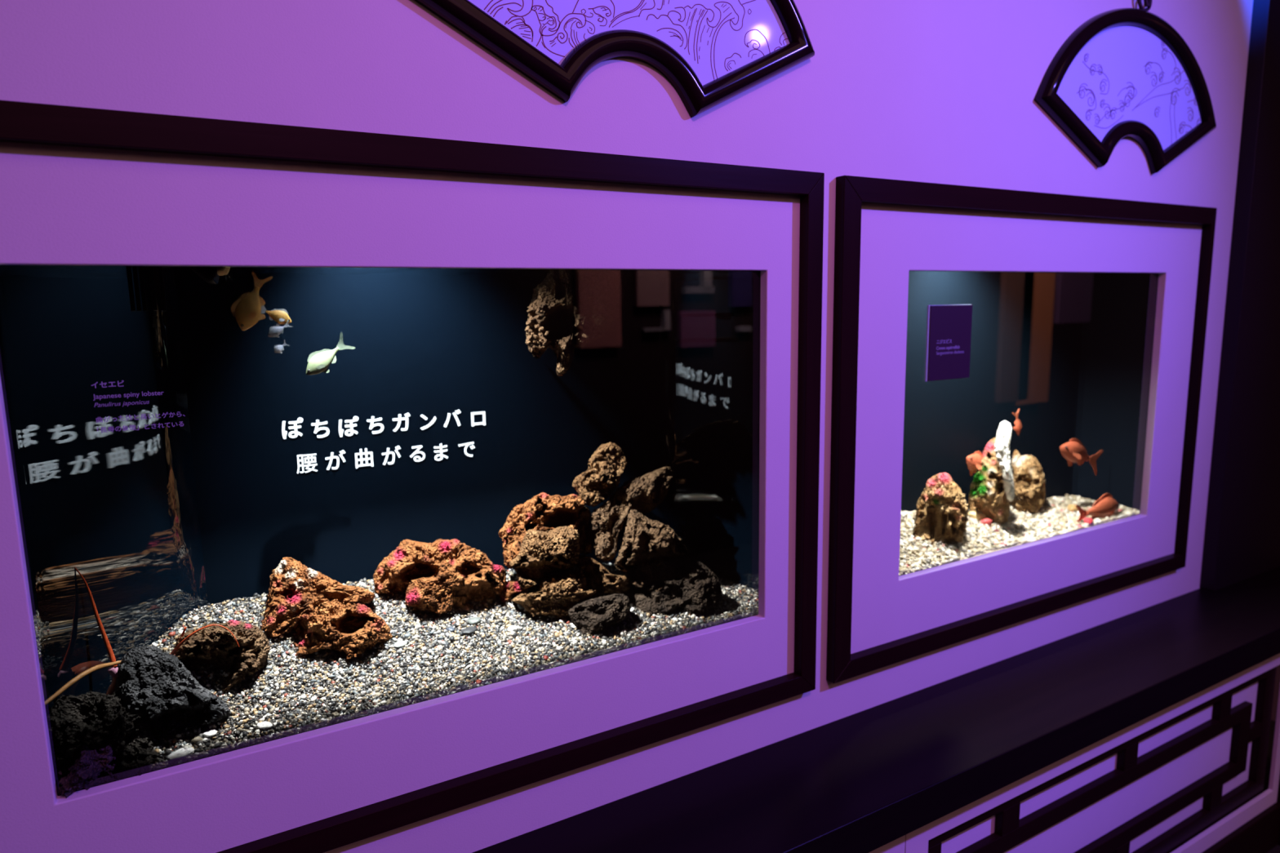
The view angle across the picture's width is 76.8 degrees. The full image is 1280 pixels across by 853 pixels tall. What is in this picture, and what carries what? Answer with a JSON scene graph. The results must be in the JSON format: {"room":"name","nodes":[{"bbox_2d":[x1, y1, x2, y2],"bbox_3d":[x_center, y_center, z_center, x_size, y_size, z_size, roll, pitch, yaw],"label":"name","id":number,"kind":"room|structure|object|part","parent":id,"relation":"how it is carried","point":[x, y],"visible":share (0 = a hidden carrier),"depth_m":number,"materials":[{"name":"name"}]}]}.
{"room":"animal exhibit","nodes":[
{"label":"animal exhibit","id":0,"kind":"room"},
{"bbox_2d":[0,0,1253,852],"bbox_3d":[0.077,-0.456,1.396,4.800,2.320,0.021,-6,10,-30],"label":"wall","id":1,"kind":"structure","parent":0,"point":[939,91],"depth_m":1.39,"materials":[{"name":"paint"}]},
{"bbox_2d":[0,264,760,795],"bbox_3d":[-0.315,0.454,1.512,1.295,1.960,0.351,-6,10,-30],"label":"aquarium","id":2,"kind":"object","parent":1,"relation":"in","point":[378,490],"visible":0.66,"depth_m":1.19,"materials":[{"name":"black glass"}]},
{"bbox_2d":[57,746,142,798],"bbox_3d":[-0.739,0.444,1.111,0.133,0.162,0.160,-6,10,-30],"label":"rock","id":3,"kind":"object","parent":2,"relation":"on","point":[91,763],"visible":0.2,"depth_m":1.05,"materials":[{"name":"black stone"}]},
{"bbox_2d":[91,380,185,432],"bbox_3d":[-0.646,-0.028,1.043,0.099,0.065,0.001,-6,10,-30],"label":"label","id":4,"kind":"object","parent":2,"relation":"attached to","point":[144,415],"visible":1,"depth_m":1.04,"materials":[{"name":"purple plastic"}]},
{"bbox_2d":[0,99,824,852],"bbox_3d":[-0.249,0.094,1.255,1.381,1.029,0.024,-6,10,-30],"label":"picture frame","id":5,"kind":"object","parent":1,"relation":"attached to","point":[28,122],"visible":1,"depth_m":1.28,"materials":[{"name":"brown wood"}]},
{"bbox_3d":[-0.257,-0.394,1.181,1.380,0.042,0.024,-6,10,-30],"label":"rail","id":6,"kind":"part","parent":5,"relation":"part of","materials":[{"name":"brown wood"}]},
{"bbox_3d":[-0.241,0.584,1.329,1.380,0.038,0.024,-6,10,-30],"label":"rail","id":7,"kind":"part","parent":5,"relation":"part of","materials":[{"name":"brown wood"}]},
{"bbox_2d":[414,0,814,117],"bbox_3d":[-0.010,-0.701,1.279,0.763,0.377,0.030,-6,10,-30],"label":"fan ornament","id":8,"kind":"object","parent":1,"relation":"attached to","point":[711,52],"visible":1,"depth_m":1.30,"materials":[{"name":"black paint"}]},
{"bbox_3d":[-0.016,-0.707,1.288,0.665,0.297,0.008,-6,10,-30],"label":"panel","id":9,"kind":"part","parent":8,"relation":"part of","materials":[{"name":"blue"}]},
{"bbox_2d":[472,567,1279,852],"bbox_3d":[0.170,0.720,1.446,4.800,0.077,0.271,-6,10,-30],"label":"ledge","id":10,"kind":"object","parent":1,"relation":"attached to","point":[864,781],"visible":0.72,"depth_m":1.65,"materials":[{"name":"brown wood"}]},
{"bbox_2d":[826,175,1217,683],"bbox_3d":[0.992,-0.033,1.968,1.390,1.029,0.024,-6,10,-30],"label":"picture frame","id":11,"kind":"object","parent":1,"relation":"attached to","point":[851,191],"visible":1,"depth_m":1.73,"materials":[{"name":"brown wood"}]},
{"bbox_3d":[1.000,0.455,2.042,1.390,0.040,0.024,-6,10,-30],"label":"rail","id":12,"kind":"part","parent":11,"relation":"part of","materials":[{"name":"brown wood"}]},
{"bbox_3d":[0.984,-0.520,1.894,1.390,0.045,0.024,-6,10,-30],"label":"rail","id":13,"kind":"part","parent":11,"relation":"part of","materials":[{"name":"brown wood"}]},
{"bbox_2d":[898,271,1158,576],"bbox_3d":[0.944,0.333,2.172,1.105,1.960,0.241,-6,10,-30],"label":"aquarium","id":14,"kind":"object","parent":1,"relation":"in","point":[1044,437],"visible":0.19,"depth_m":1.98,"materials":[{"name":"black"}]},
{"bbox_2d":[924,304,972,381],"bbox_3d":[0.690,-0.188,1.802,0.141,0.167,0.008,-6,10,-30],"label":"plaque","id":15,"kind":"object","parent":14,"relation":"attached to","point":[948,326],"visible":1,"depth_m":1.80,"materials":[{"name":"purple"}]},
{"bbox_2d":[1033,0,1216,173],"bbox_3d":[1.222,-0.882,1.980,0.763,0.489,0.030,-6,10,-30],"label":"fan ornament","id":16,"kind":"object","parent":1,"relation":"attached to","point":[1126,72],"visible":1,"depth_m":1.97,"materials":[{"name":"black paint"}]},
{"bbox_3d":[1.218,-0.833,1.997,0.665,0.297,0.008,-6,10,-30],"label":"panel","id":17,"kind":"part","parent":16,"relation":"part of","materials":[{"name":"blue"}]},
{"bbox_3d":[1.228,-1.066,1.956,0.060,0.116,0.020,-6,10,-30],"label":"knotted cord","id":18,"kind":"part","parent":16,"relation":"part of","materials":[{"name":"black fabric"}]},
{"bbox_2d":[1200,0,1279,591],"bbox_3d":[1.940,-0.657,2.428,0.522,2.292,0.040,-6,10,-30],"label":"trim","id":19,"kind":"structure","parent":1,"relation":"attached to","point":[1242,537],"depth_m":2.39,"materials":[{"name":"black paint"}]},
{"bbox_2d":[869,653,1279,852],"bbox_3d":[0.216,1.104,1.437,4.800,0.680,0.012,-6,10,-30],"label":"wall","id":20,"kind":"structure","parent":0,"point":[917,841],"depth_m":1.97,"materials":[{"name":"paint"}]},
{"bbox_2d":[928,666,1276,852],"bbox_3d":[1.218,0.952,2.030,1.562,0.450,0.024,-6,10,-30],"label":"lattice panel","id":21,"kind":"object","parent":20,"relation":"attached to","point":[1155,791],"visible":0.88,"depth_m":2.09,"materials":[{"name":"black wood"}]},
{"bbox_3d":[0.806,0.857,1.770,0.059,0.061,0.019,-6,10,-30],"label":"short post","id":22,"kind":"part","parent":21,"relation":"part of","materials":[{"name":"brown wood"}]},
{"bbox_3d":[1.209,0.866,2.009,1.244,0.042,0.019,-6,10,-30],"label":"rail","id":23,"kind":"part","parent":21,"relation":"part of","materials":[{"name":"brown wood"}]},
{"bbox_3d":[1.211,1.081,2.041,0.060,0.061,0.019,-6,10,-30],"label":"short post","id":24,"kind":"part","parent":21,"relation":"part of","materials":[{"name":"brown wood"}]},
{"bbox_3d":[1.209,0.815,2.002,0.058,0.061,0.019,-6,10,-30],"label":"short post","id":25,"kind":"part","parent":21,"relation":"part of","materials":[{"name":"brown wood"}]},
{"bbox_3d":[1.212,1.031,2.034,1.244,0.040,0.019,-6,10,-30],"label":"rail","id":26,"kind":"part","parent":21,"relation":"part of","materials":[{"name":"brown wood"}]},
{"bbox_3d":[1.214,1.135,2.050,1.496,0.049,0.019,-6,10,-30],"label":"rail","id":27,"kind":"part","parent":21,"relation":"part of","materials":[{"name":"brown wood"}]},
{"bbox_3d":[1.611,1.040,2.271,0.063,0.061,0.019,-6,10,-30],"label":"short post","id":28,"kind":"part","parent":21,"relation":"part of","materials":[{"name":"brown wood"}]},
{"bbox_3d":[1.609,0.774,2.232,0.061,0.061,0.019,-6,10,-30],"label":"short post","id":29,"kind":"part","parent":21,"relation":"part of","materials":[{"name":"brown wood"}]},
{"bbox_3d":[1.778,0.886,2.347,0.070,0.042,0.019,-6,10,-30],"label":"short rail","id":30,"kind":"part","parent":21,"relation":"part of","materials":[{"name":"brown wood"}]},
{"bbox_2d":[1201,802,1279,852],"bbox_3d":[0.227,1.375,1.465,4.800,0.134,0.016,-6,10,-30],"label":"baseboard","id":31,"kind":"structure","parent":20,"relation":"attached to","point":[1260,834],"depth_m":2.35,"materials":[{"name":"brown wood"}]},
{"bbox_2d":[1276,777,1279,845],"bbox_3d":[2.112,0.912,2.501,0.433,0.679,0.030,-6,10,-30],"label":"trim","id":32,"kind":"structure","parent":20,"relation":"attached to","point":[1278,792],"depth_m":2.43,"materials":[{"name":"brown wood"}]},
{"bbox_2d":[1169,720,1279,852],"bbox_3d":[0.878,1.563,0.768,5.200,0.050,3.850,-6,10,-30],"label":"trim","id":33,"kind":"structure","parent":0,"point":[1277,849],"depth_m":2.83,"materials":[{"name":"black wood"}]}
]}

